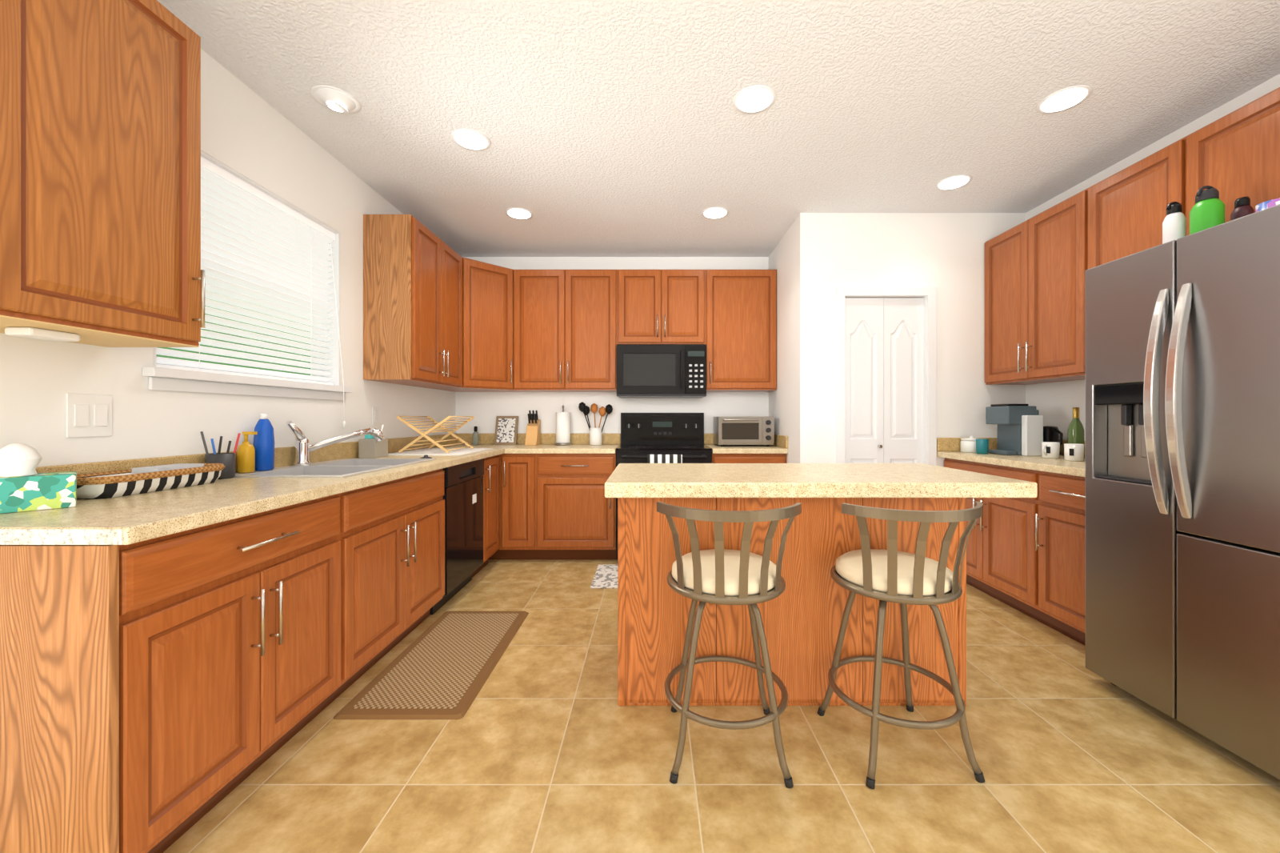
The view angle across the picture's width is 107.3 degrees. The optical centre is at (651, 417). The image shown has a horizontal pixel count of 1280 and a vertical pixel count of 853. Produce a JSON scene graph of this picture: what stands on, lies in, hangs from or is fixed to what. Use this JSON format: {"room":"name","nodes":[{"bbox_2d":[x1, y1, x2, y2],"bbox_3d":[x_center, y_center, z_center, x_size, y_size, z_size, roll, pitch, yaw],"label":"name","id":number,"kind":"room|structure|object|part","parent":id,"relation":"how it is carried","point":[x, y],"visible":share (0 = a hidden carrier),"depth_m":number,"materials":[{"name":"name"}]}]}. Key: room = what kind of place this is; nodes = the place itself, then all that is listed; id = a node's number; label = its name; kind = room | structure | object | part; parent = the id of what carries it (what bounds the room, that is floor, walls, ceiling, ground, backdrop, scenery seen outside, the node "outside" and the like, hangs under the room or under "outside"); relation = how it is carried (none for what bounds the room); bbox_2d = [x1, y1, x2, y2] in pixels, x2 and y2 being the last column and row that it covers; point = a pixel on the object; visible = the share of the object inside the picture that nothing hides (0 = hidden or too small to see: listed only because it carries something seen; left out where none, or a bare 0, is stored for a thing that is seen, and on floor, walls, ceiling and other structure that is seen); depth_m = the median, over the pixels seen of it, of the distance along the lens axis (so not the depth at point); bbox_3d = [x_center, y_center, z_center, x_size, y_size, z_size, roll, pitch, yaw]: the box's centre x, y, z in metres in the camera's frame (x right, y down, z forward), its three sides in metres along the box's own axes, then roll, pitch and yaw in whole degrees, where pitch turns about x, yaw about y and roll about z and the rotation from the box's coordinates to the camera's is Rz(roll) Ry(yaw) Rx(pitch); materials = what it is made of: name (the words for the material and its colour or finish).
{"room":"kitchen","nodes":[
{"label":"kitchen","id":0,"kind":"room"},
{"bbox_2d":[0,48,455,466],"bbox_3d":[-1.895,-0.165,0.660,0.150,2.650,7.720,0,0,0],"label":"wall","id":1,"kind":"structure","parent":0,"point":[248,132],"depth_m":2.05,"materials":[{"name":"white paint"}]},
{"bbox_2d":[65,392,111,437],"bbox_3d":[-1.815,-0.007,1.523,0.010,0.138,0.122,0,0,0],"label":"light switch","id":2,"kind":"object","parent":1,"relation":"attached to","point":[88,415],"visible":1,"depth_m":1.51,"materials":[{"name":"white plastic"}]},
{"bbox_2d":[0,0,204,347],"bbox_3d":[-1.641,-0.758,0.990,0.356,1.044,1.180,0,0,0],"label":"upper cabinet","id":3,"kind":"object","parent":1,"relation":"attached to","point":[100,173],"visible":1,"depth_m":1.29,"materials":[{"name":"brown wood"}]},
{"bbox_2d":[4,327,79,341],"bbox_3d":[-1.645,-0.225,1.275,0.070,0.022,0.110,0,0,0],"label":"under-cabinet light","id":4,"kind":"object","parent":3,"relation":"attached to","point":[42,334],"visible":0.98,"depth_m":1.25,"materials":[{"name":"white plastic"}]},
{"bbox_2d":[142,150,351,400],"bbox_3d":[-1.867,-0.590,2.235,0.185,0.980,1.110,0,0,0],"label":"window","id":5,"kind":"structure","parent":1,"relation":"in","point":[166,379],"depth_m":2.23,"materials":[{"name":"white"}]},
{"bbox_2d":[156,156,345,427],"bbox_3d":[-1.827,-0.503,2.235,0.135,1.127,0.998,0,0,0],"label":"window blinds","id":6,"kind":"object","parent":5,"relation":"attached to","point":[258,244],"visible":0.77,"depth_m":2.23,"materials":[{"name":"white plastic"}]},
{"bbox_2d":[372,407,379,424],"bbox_3d":[-1.816,-0.010,3.100,0.006,0.116,0.070,0,0,0],"label":"electrical outlet","id":7,"kind":"object","parent":1,"relation":"attached to","point":[375,415],"visible":1,"depth_m":3.09,"materials":[{"name":"white plastic"}]},
{"bbox_2d":[363,214,462,387],"bbox_3d":[-1.641,-0.760,3.356,0.356,1.040,0.779,0,0,0],"label":"upper cabinet","id":8,"kind":"object","parent":1,"relation":"attached to","point":[412,301],"visible":1,"depth_m":2.97,"materials":[{"name":"brown wood"}]},
{"bbox_2d":[456,256,768,433],"bbox_3d":[0.525,-0.165,4.445,4.690,2.650,0.150,0,0,0],"label":"wall","id":9,"kind":"structure","parent":0,"point":[485,410],"depth_m":4.37,"materials":[{"name":"white paint"}]},
{"bbox_2d":[424,256,522,391],"bbox_3d":[-1.504,-0.760,4.058,0.630,1.040,0.623,0,0,0],"label":"upper cabinet","id":10,"kind":"object","parent":9,"relation":"attached to","point":[487,327],"visible":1,"depth_m":3.89,"materials":[{"name":"brown wood"}]},
{"bbox_2d":[523,414,528,427],"bbox_3d":[-1.160,0.030,4.366,0.070,0.116,0.006,0,0,0],"label":"electrical outlet","id":11,"kind":"object","parent":9,"relation":"attached to","point":[526,421],"visible":0.54,"depth_m":4.37,"materials":[{"name":"white plastic"}]},
{"bbox_2d":[513,269,619,391],"bbox_3d":[-0.750,-0.760,4.209,0.897,1.040,0.319,0,0,0],"label":"upper cabinet","id":12,"kind":"object","parent":9,"relation":"attached to","point":[573,329],"depth_m":4.05,"materials":[{"name":"brown wood"}]},
{"bbox_2d":[619,269,708,346],"bbox_3d":[0.080,-0.958,4.209,0.759,0.645,0.319,0,0,0],"label":"upper cabinet","id":13,"kind":"object","parent":9,"relation":"attached to","point":[657,306],"depth_m":4.05,"materials":[{"name":"brown wood"}]},
{"bbox_2d":[616,344,706,397],"bbox_3d":[0.080,-0.399,4.147,0.758,0.434,0.443,0,0,0],"label":"microwave","id":14,"kind":"object","parent":13,"relation":"attached to","point":[661,370],"visible":1,"depth_m":3.97,"materials":[{"name":"black"}]},
{"bbox_2d":[706,269,776,391],"bbox_3d":[0.769,-0.760,4.209,0.618,1.040,0.319,0,0,0],"label":"upper cabinet","id":15,"kind":"object","parent":9,"relation":"attached to","point":[742,350],"depth_m":4.05,"materials":[{"name":"brown wood"}]},
{"bbox_2d":[156,0,1279,256],"bbox_3d":[0.450,-1.540,0.585,4.840,0.100,7.870,0,0,0],"label":"ceiling","id":16,"kind":"structure","parent":0,"point":[616,128],"depth_m":2.20,"materials":[{"name":"white paint"}]},
{"bbox_2d":[310,84,361,114],"bbox_3d":[-1.480,-1.465,2.210,0.200,0.049,0.200,0,0,0],"label":"recessed light","id":17,"kind":"object","parent":16,"relation":"in","point":[323,95],"visible":0.98,"depth_m":2.18,"materials":[{"name":"white"}]},
{"bbox_2d":[451,128,491,151],"bbox_3d":[-0.970,-1.487,2.530,0.200,0.006,0.200,0,0,0],"label":"recessed light","id":18,"kind":"object","parent":16,"relation":"in","point":[470,140],"visible":1,"depth_m":2.52,"materials":[{"name":"white plastic"}]},
{"bbox_2d":[504,207,533,219],"bbox_3d":[-0.970,-1.487,3.440,0.200,0.006,0.200,0,0,0],"label":"recessed light","id":19,"kind":"object","parent":16,"relation":"in","point":[521,214],"visible":1,"depth_m":3.43,"materials":[{"name":"white plastic"}]},
{"bbox_2d":[701,207,728,219],"bbox_3d":[0.460,-1.487,3.430,0.200,0.006,0.200,0,0,0],"label":"recessed light","id":20,"kind":"object","parent":16,"relation":"in","point":[711,213],"visible":1,"depth_m":3.42,"materials":[{"name":"white plastic"}]},
{"bbox_2d":[732,84,775,114],"bbox_3d":[0.480,-1.487,2.210,0.200,0.006,0.200,0,0,0],"label":"recessed light","id":21,"kind":"object","parent":16,"relation":"in","point":[758,99],"visible":1,"depth_m":2.20,"materials":[{"name":"white plastic"}]},
{"bbox_2d":[935,174,972,190],"bbox_3d":[1.910,-1.487,2.985,0.200,0.006,0.200,0,0,0],"label":"recessed light","id":22,"kind":"object","parent":16,"relation":"in","point":[956,182],"visible":1,"depth_m":2.98,"materials":[{"name":"white plastic"}]},
{"bbox_2d":[1036,84,1092,114],"bbox_3d":[1.930,-1.487,2.210,0.200,0.006,0.200,0,0,0],"label":"recessed light","id":23,"kind":"object","parent":16,"relation":"in","point":[1065,100],"visible":1,"depth_m":2.20,"materials":[{"name":"white plastic"}]},
{"bbox_2d":[163,559,1279,852],"bbox_3d":[0.450,1.210,0.585,4.840,0.100,7.870,0,0,0],"label":"floor","id":24,"kind":"structure","parent":0,"point":[546,743],"depth_m":1.54,"materials":[{"name":"tile"}]},
{"bbox_2d":[0,491,348,852],"bbox_3d":[-1.514,0.723,1.450,0.609,0.874,0.800,0,0,0],"label":"base cabinet","id":25,"kind":"object","parent":24,"relation":"on","point":[160,694],"depth_m":1.16,"materials":[{"name":"brown wood"}]},
{"bbox_2d":[0,433,524,544],"bbox_3d":[-1.494,0.215,2.709,0.649,0.140,3.319,0,0,0],"label":"countertop","id":26,"kind":"structure","parent":25,"relation":"on","point":[138,518],"depth_m":1.49,"materials":[{"name":"stone"}]},
{"bbox_2d":[0,443,76,513],"bbox_3d":[-1.685,0.156,1.250,0.110,0.177,0.200,0,0,40],"label":"tissue box","id":27,"kind":"object","parent":26,"relation":"on","point":[25,486],"visible":1,"depth_m":1.24,"materials":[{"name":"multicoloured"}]},
{"bbox_2d":[0,528,123,544],"bbox_3d":[-1.496,0.265,1.048,0.636,0.034,0.003,0,0,0],"label":"countertop","id":28,"kind":"structure","parent":26,"relation":"attached to","point":[61,536],"depth_m":1.05,"materials":[{"name":"beige stone"}]},
{"bbox_2d":[76,463,224,499],"bbox_3d":[-1.702,0.207,1.605,0.171,0.075,0.456,0,0,0],"label":"basket tray","id":29,"kind":"object","parent":26,"relation":"on","point":[120,483],"visible":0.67,"depth_m":1.54,"materials":[{"name":"wicker"}]},
{"bbox_2d":[200,431,240,479],"bbox_3d":[-1.745,0.149,1.907,0.090,0.191,0.094,0,0,0],"label":"pen holder","id":30,"kind":"object","parent":26,"relation":"on","point":[227,459],"visible":0.75,"depth_m":1.89,"materials":[{"name":"grey metal"}]},
{"bbox_2d":[233,458,435,477],"bbox_3d":[-1.530,0.327,2.340,0.537,0.177,0.828,0,0,0],"label":"sink","id":31,"kind":"object","parent":26,"relation":"in","point":[342,468],"visible":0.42,"depth_m":2.33,"materials":[{"name":"silver metal"}]},
{"bbox_2d":[236,431,257,472],"bbox_3d":[-1.756,0.149,2.045,0.072,0.178,0.059,0,0,0],"label":"soap bottle","id":32,"kind":"object","parent":31,"relation":"on","point":[246,456],"visible":1,"depth_m":2.03,"materials":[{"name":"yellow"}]},
{"bbox_2d":[252,413,274,471],"bbox_3d":[-1.758,0.109,2.135,0.076,0.257,0.075,0,0,0],"label":"dish soap","id":33,"kind":"object","parent":31,"relation":"on","point":[263,442],"visible":0.96,"depth_m":2.11,"materials":[{"name":"blue plastic"}]},
{"bbox_2d":[286,420,384,465],"bbox_3d":[-1.648,0.126,2.466,0.296,0.224,0.406,0,0,0],"label":"faucet","id":34,"kind":"object","parent":26,"relation":"on","point":[303,447],"visible":1,"depth_m":2.38,"materials":[{"name":"silver metal"}]},
{"bbox_2d":[358,424,387,457],"bbox_3d":[-1.725,0.144,2.920,0.100,0.201,0.140,0,0,0],"label":"sponge caddy","id":35,"kind":"object","parent":26,"relation":"on","point":[369,446],"visible":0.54,"depth_m":2.85,"materials":[{"name":"beige plastic"}]},
{"bbox_2d":[420,454,431,458],"bbox_3d":[-1.343,0.232,2.800,0.068,0.024,0.068,0,0,0],"label":"stopper","id":36,"kind":"object","parent":26,"relation":"on","point":[426,456],"visible":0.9,"depth_m":2.79,"materials":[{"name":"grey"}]},
{"bbox_2d":[388,415,491,455],"bbox_3d":[-1.500,0.115,3.360,0.520,0.258,0.600,0,0,0],"label":"dish rack","id":37,"kind":"object","parent":26,"relation":"on","point":[440,450],"visible":1,"depth_m":3.28,"materials":[{"name":"beige wood"}]},
{"bbox_2d":[472,426,479,444],"bbox_3d":[-1.590,0.160,4.250,0.054,0.168,0.054,0,0,0],"label":"bottle","id":38,"kind":"object","parent":26,"relation":"on","point":[475,438],"visible":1,"depth_m":4.23,"materials":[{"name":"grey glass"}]},
{"bbox_2d":[348,468,444,686],"bbox_3d":[-1.514,0.723,2.310,0.609,0.874,0.919,0,0,0],"label":"base cabinet","id":39,"kind":"object","parent":24,"relation":"on","point":[397,527],"depth_m":2.21,"materials":[{"name":"brown wood"}]},
{"bbox_2d":[332,611,528,719],"bbox_3d":[-0.983,1.153,2.310,0.505,0.013,1.000,0,0,0],"label":"kitchen mat","id":40,"kind":"object","parent":24,"relation":"on","point":[442,666],"visible":1,"depth_m":2.13,"materials":[{"name":"brown"}]},
{"bbox_2d":[430,458,483,614],"bbox_3d":[-1.508,0.724,3.075,0.613,0.873,0.602,0,0,0],"label":"dishwasher","id":41,"kind":"object","parent":24,"relation":"on","point":[462,496],"visible":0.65,"depth_m":3.01,"materials":[{"name":"black metal"}]},
{"bbox_2d":[472,455,499,577],"bbox_3d":[-1.514,0.723,3.569,0.609,0.874,0.379,0,0,0],"label":"base cabinet","id":42,"kind":"object","parent":24,"relation":"on","point":[491,476],"depth_m":3.56,"materials":[{"name":"brown wood"}]},
{"bbox_2d":[488,455,498,559],"bbox_3d":[-1.515,0.723,4.074,0.608,0.874,0.589,0,0,0],"label":"base cabinet","id":43,"kind":"object","parent":24,"relation":"on","point":[495,556],"depth_m":3.86,"materials":[{"name":"brown wood"}]},
{"bbox_2d":[498,453,536,559],"bbox_3d":[-1.069,0.723,4.064,0.280,0.874,0.609,0,0,0],"label":"base cabinet","id":44,"kind":"object","parent":24,"relation":"on","point":[518,471],"depth_m":3.76,"materials":[{"name":"brown wood"}]},
{"bbox_2d":[536,452,616,559],"bbox_3d":[-0.610,0.723,4.064,0.638,0.874,0.609,0,0,0],"label":"base cabinet","id":45,"kind":"object","parent":24,"relation":"on","point":[557,506],"depth_m":3.76,"materials":[{"name":"brown wood"}]},
{"bbox_2d":[457,433,620,453],"bbox_3d":[-1.044,0.215,4.050,1.509,0.140,0.639,0,0,0],"label":"countertop","id":46,"kind":"structure","parent":45,"relation":"on","point":[610,444],"depth_m":4.31,"materials":[{"name":"stone"}]},
{"bbox_2d":[493,416,518,444],"bbox_3d":[-1.330,0.114,4.303,0.200,0.260,0.087,0,0,0],"label":"picture frame","id":47,"kind":"object","parent":46,"relation":"on","point":[506,430],"visible":0.93,"depth_m":4.29,"materials":[{"name":"brown wood"}]},
{"bbox_2d":[524,410,540,445],"bbox_3d":[-1.070,0.088,4.236,0.100,0.312,0.169,0,0,0],"label":"knife block","id":48,"kind":"object","parent":46,"relation":"on","point":[533,435],"visible":1,"depth_m":4.20,"materials":[{"name":"brown wood"}]},
{"bbox_2d":[554,405,571,445],"bbox_3d":[-0.800,0.066,4.240,0.156,0.357,0.156,0,0,0],"label":"paper towel","id":49,"kind":"object","parent":46,"relation":"on","point":[562,428],"visible":1,"depth_m":4.18,"materials":[{"name":"white paper"}]},
{"bbox_2d":[578,401,612,444],"bbox_3d":[-0.505,0.052,4.248,0.308,0.385,0.128,0,0,0],"label":"utensil crock","id":50,"kind":"object","parent":46,"relation":"on","point":[595,435],"visible":1,"depth_m":4.21,"materials":[{"name":"white ceramic"}]},
{"bbox_2d":[590,564,617,587],"bbox_3d":[0.000,1.156,3.450,0.840,0.008,0.500,0,0,0],"label":"rug","id":51,"kind":"object","parent":24,"relation":"on","point":[606,575],"visible":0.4,"depth_m":3.40,"materials":[{"name":"beige fabric"}]},
{"bbox_2d":[616,412,711,559],"bbox_3d":[0.095,0.542,4.014,0.760,1.175,0.701,0,0,0],"label":"range","id":52,"kind":"object","parent":24,"relation":"on","point":[643,435],"visible":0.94,"depth_m":4.30,"materials":[{"name":"black metal"}]},
{"bbox_2d":[647,454,682,463],"bbox_3d":[0.100,0.443,3.674,0.270,0.314,0.035,0,0,0],"label":"dish towel","id":53,"kind":"object","parent":52,"relation":"hanging from","point":[664,458],"visible":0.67,"depth_m":3.66,"materials":[{"name":"white fabric"}]},
{"bbox_2d":[656,501,801,787],"bbox_3d":[0.254,0.722,1.652,0.478,0.880,0.477,0,0,0],"label":"bar stool","id":54,"kind":"object","parent":24,"relation":"on","point":[719,574],"visible":1,"depth_m":1.52,"materials":[{"name":"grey metal"}]},
{"bbox_2d":[712,452,786,463],"bbox_3d":[0.780,0.723,4.064,0.598,0.874,0.609,0,0,0],"label":"base cabinet","id":55,"kind":"object","parent":24,"relation":"on","point":[716,458],"depth_m":3.76,"materials":[{"name":"brown wood"}]},
{"bbox_2d":[704,433,787,453],"bbox_3d":[0.779,0.215,4.050,0.599,0.140,0.639,0,0,0],"label":"countertop","id":56,"kind":"structure","parent":55,"relation":"on","point":[780,446],"depth_m":3.75,"materials":[{"name":"stone"}]},
{"bbox_2d":[713,416,774,446],"bbox_3d":[0.795,0.117,4.124,0.470,0.255,0.372,0,0,0],"label":"toaster oven","id":57,"kind":"object","parent":56,"relation":"on","point":[743,430],"visible":1,"depth_m":3.97,"materials":[{"name":"silver metal"}]},
{"bbox_2d":[617,497,966,705],"bbox_3d":[0.564,0.733,2.177,1.402,0.855,0.566,0,0,0],"label":"kitchen island","id":58,"kind":"object","parent":24,"relation":"on","point":[802,614],"visible":0.46,"depth_m":1.90,"materials":[{"name":"brown wood"}]},
{"bbox_2d":[604,463,1037,497],"bbox_3d":[0.640,0.275,2.160,1.640,0.059,0.760,0,0,0],"label":"island countertop","id":59,"kind":"structure","parent":58,"relation":"on","point":[774,480],"depth_m":1.79,"materials":[{"name":"stone"}]},
{"bbox_2d":[817,500,984,788],"bbox_3d":[0.863,0.722,1.651,0.478,0.880,0.477,0,0,0],"label":"bar stool","id":60,"kind":"object","parent":24,"relation":"on","point":[891,573],"visible":1,"depth_m":1.52,"materials":[{"name":"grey metal"}]},
{"bbox_2d":[944,457,1030,616],"bbox_3d":[2.414,0.723,3.009,0.609,0.874,0.840,0,0,0],"label":"base cabinet","id":61,"kind":"object","parent":24,"relation":"on","point":[1026,556],"depth_m":2.86,"materials":[{"name":"brown wood"}]},
{"bbox_2d":[1030,469,1085,645],"bbox_3d":[2.414,0.723,2.354,0.609,0.874,0.470,0,0,0],"label":"base cabinet","id":62,"kind":"object","parent":24,"relation":"on","point":[1058,512],"depth_m":2.45,"materials":[{"name":"brown wood"}]},
{"bbox_2d":[936,437,1085,476],"bbox_3d":[2.394,0.215,2.772,0.649,0.140,1.314,0,0,0],"label":"countertop","id":63,"kind":"structure","parent":62,"relation":"on","point":[948,447],"depth_m":2.86,"materials":[{"name":"stone"}]},
{"bbox_2d":[960,436,975,452],"bbox_3d":[2.260,0.186,3.330,0.136,0.117,0.136,0,0,0],"label":"sugar bowl","id":64,"kind":"object","parent":63,"relation":"on","point":[967,445],"visible":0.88,"depth_m":3.29,"materials":[{"name":"white ceramic"}]},
{"bbox_2d":[976,438,988,454],"bbox_3d":[2.235,0.194,3.190,0.072,0.100,0.071,0,0,0],"label":"cup","id":65,"kind":"object","parent":63,"relation":"on","point":[982,446],"visible":1,"depth_m":3.16,"materials":[{"name":"teal ceramic"}]},
{"bbox_2d":[985,404,1043,455],"bbox_3d":[2.397,0.077,3.120,0.205,0.335,0.250,0,0,0],"label":"coffee maker","id":66,"kind":"object","parent":63,"relation":"on","point":[1020,429],"visible":0.98,"depth_m":3.04,"materials":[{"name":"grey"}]},
{"bbox_2d":[1041,441,1059,458],"bbox_3d":[2.407,0.197,2.860,0.112,0.095,0.086,0,0,0],"label":"mug","id":67,"kind":"object","parent":63,"relation":"on","point":[1050,450],"visible":1,"depth_m":2.83,"materials":[{"name":"white ceramic"}]},
{"bbox_2d":[1043,425,1063,454],"bbox_3d":[2.620,0.149,3.097,0.132,0.190,0.178,0,0,0],"label":"electric kettle","id":68,"kind":"object","parent":63,"relation":"on","point":[1050,434],"visible":0.48,"depth_m":3.07,"materials":[{"name":"black"}]},
{"bbox_2d":[1064,443,1083,460],"bbox_3d":[2.413,0.197,2.680,0.112,0.095,0.086,0,0,0],"label":"mug","id":69,"kind":"object","parent":63,"relation":"on","point":[1074,452],"visible":1,"depth_m":2.65,"materials":[{"name":"white ceramic"}]},
{"bbox_2d":[1068,407,1084,458],"bbox_3d":[2.520,0.091,2.800,0.074,0.307,0.073,0,0,0],"label":"wine bottle","id":70,"kind":"object","parent":63,"relation":"on","point":[1076,432],"visible":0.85,"depth_m":2.78,"materials":[{"name":"green glass"}]},
{"bbox_2d":[1085,204,1279,779],"bbox_3d":[2.272,0.253,1.640,0.845,1.815,0.910,0,0,0],"label":"refrigerator","id":71,"kind":"object","parent":24,"relation":"on","point":[1182,620],"depth_m":1.67,"materials":[{"name":"grey metal"}]},
{"bbox_3d":[1.885,-0.060,1.722,0.069,0.840,0.109,0,0,0],"label":"refrigerator handle","id":72,"kind":"part","parent":71,"relation":"part of","materials":[{"name":"silver metal"}]},
{"bbox_2d":[1162,201,1186,243],"bbox_3d":[2.200,-0.783,1.985,0.068,0.255,0.068,0,0,0],"label":"water bottle","id":73,"kind":"object","parent":71,"relation":"on","point":[1174,225],"visible":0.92,"depth_m":1.97,"materials":[{"name":"white metal"}]},
{"bbox_2d":[1189,185,1224,234],"bbox_3d":[2.220,-0.792,1.885,0.092,0.273,0.092,0,0,0],"label":"water bottle","id":74,"kind":"object","parent":71,"relation":"on","point":[1207,211],"visible":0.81,"depth_m":1.86,"materials":[{"name":"green metal"}]},
{"bbox_2d":[1230,196,1254,220],"bbox_3d":[2.330,-0.761,1.860,0.060,0.210,0.060,0,0,0],"label":"water bottle","id":75,"kind":"object","parent":71,"relation":"on","point":[1243,207],"visible":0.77,"depth_m":1.85,"materials":[{"name":"red"}]},
{"bbox_2d":[1255,198,1279,211],"bbox_3d":[2.200,-0.708,1.665,0.084,0.105,0.084,0,0,0],"label":"mug","id":76,"kind":"object","parent":71,"relation":"on","point":[1265,205],"visible":0.17,"depth_m":1.66,"materials":[{"name":"ceramic"}]},
{"bbox_2d":[768,221,794,463],"bbox_3d":[1.140,-0.165,3.960,0.120,2.650,0.820,0,0,0],"label":"wall","id":77,"kind":"structure","parent":0,"point":[782,259],"depth_m":3.82,"materials":[{"name":"white paint"}]},
{"bbox_2d":[794,212,1025,467],"bbox_3d":[1.900,-0.165,3.490,1.640,2.650,0.120,0,0,0],"label":"wall","id":78,"kind":"structure","parent":0,"point":[816,260],"depth_m":3.43,"materials":[{"name":"white paint"}]},
{"bbox_2d":[844,297,923,463],"bbox_3d":[1.700,0.135,3.465,0.590,2.027,0.059,0,0,0],"label":"pantry door","id":79,"kind":"structure","parent":78,"relation":"in","point":[884,380],"depth_m":3.46,"materials":[{"name":"white wood"}]},
{"bbox_2d":[836,287,936,465],"bbox_3d":[1.700,0.106,3.482,0.724,2.107,0.136,0,0,0],"label":"door frame","id":80,"kind":"structure","parent":78,"relation":"attached to","point":[930,293],"depth_m":3.41,"materials":[{"name":"white wood"}]},
{"bbox_2d":[1025,73,1279,440],"bbox_3d":[2.795,-0.165,0.585,0.150,2.650,7.570,0,0,0],"label":"wall","id":81,"kind":"structure","parent":0,"point":[1054,403],"depth_m":3.00,"materials":[{"name":"white paint"}]},
{"bbox_2d":[984,192,1085,384],"bbox_3d":[2.564,-0.760,3.024,0.309,1.040,0.810,0,0,0],"label":"upper cabinet","id":82,"kind":"object","parent":81,"relation":"attached to","point":[1037,266],"depth_m":2.97,"materials":[{"name":"brown wood"}]},
{"bbox_2d":[1080,138,1183,378],"bbox_3d":[2.564,-0.760,2.379,0.309,1.040,0.480,0,0,0],"label":"upper cabinet","id":83,"kind":"object","parent":81,"relation":"attached to","point":[1123,214],"depth_m":2.39,"materials":[{"name":"brown wood"}]},
{"bbox_2d":[1183,87,1279,235],"bbox_3d":[2.564,-0.990,1.899,0.309,0.580,0.480,0,0,0],"label":"upper cabinet","id":84,"kind":"object","parent":81,"relation":"attached to","point":[1237,154],"depth_m":1.94,"materials":[{"name":"brown wood"}]},
{"label":"outside","id":85,"kind":"structure","parent":0,"visible":0},
{"bbox_2d":[156,282,310,375],"bbox_3d":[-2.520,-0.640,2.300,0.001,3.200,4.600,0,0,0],"label":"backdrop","id":86,"kind":"structure","parent":85,"point":[189,359],"depth_m":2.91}
]}

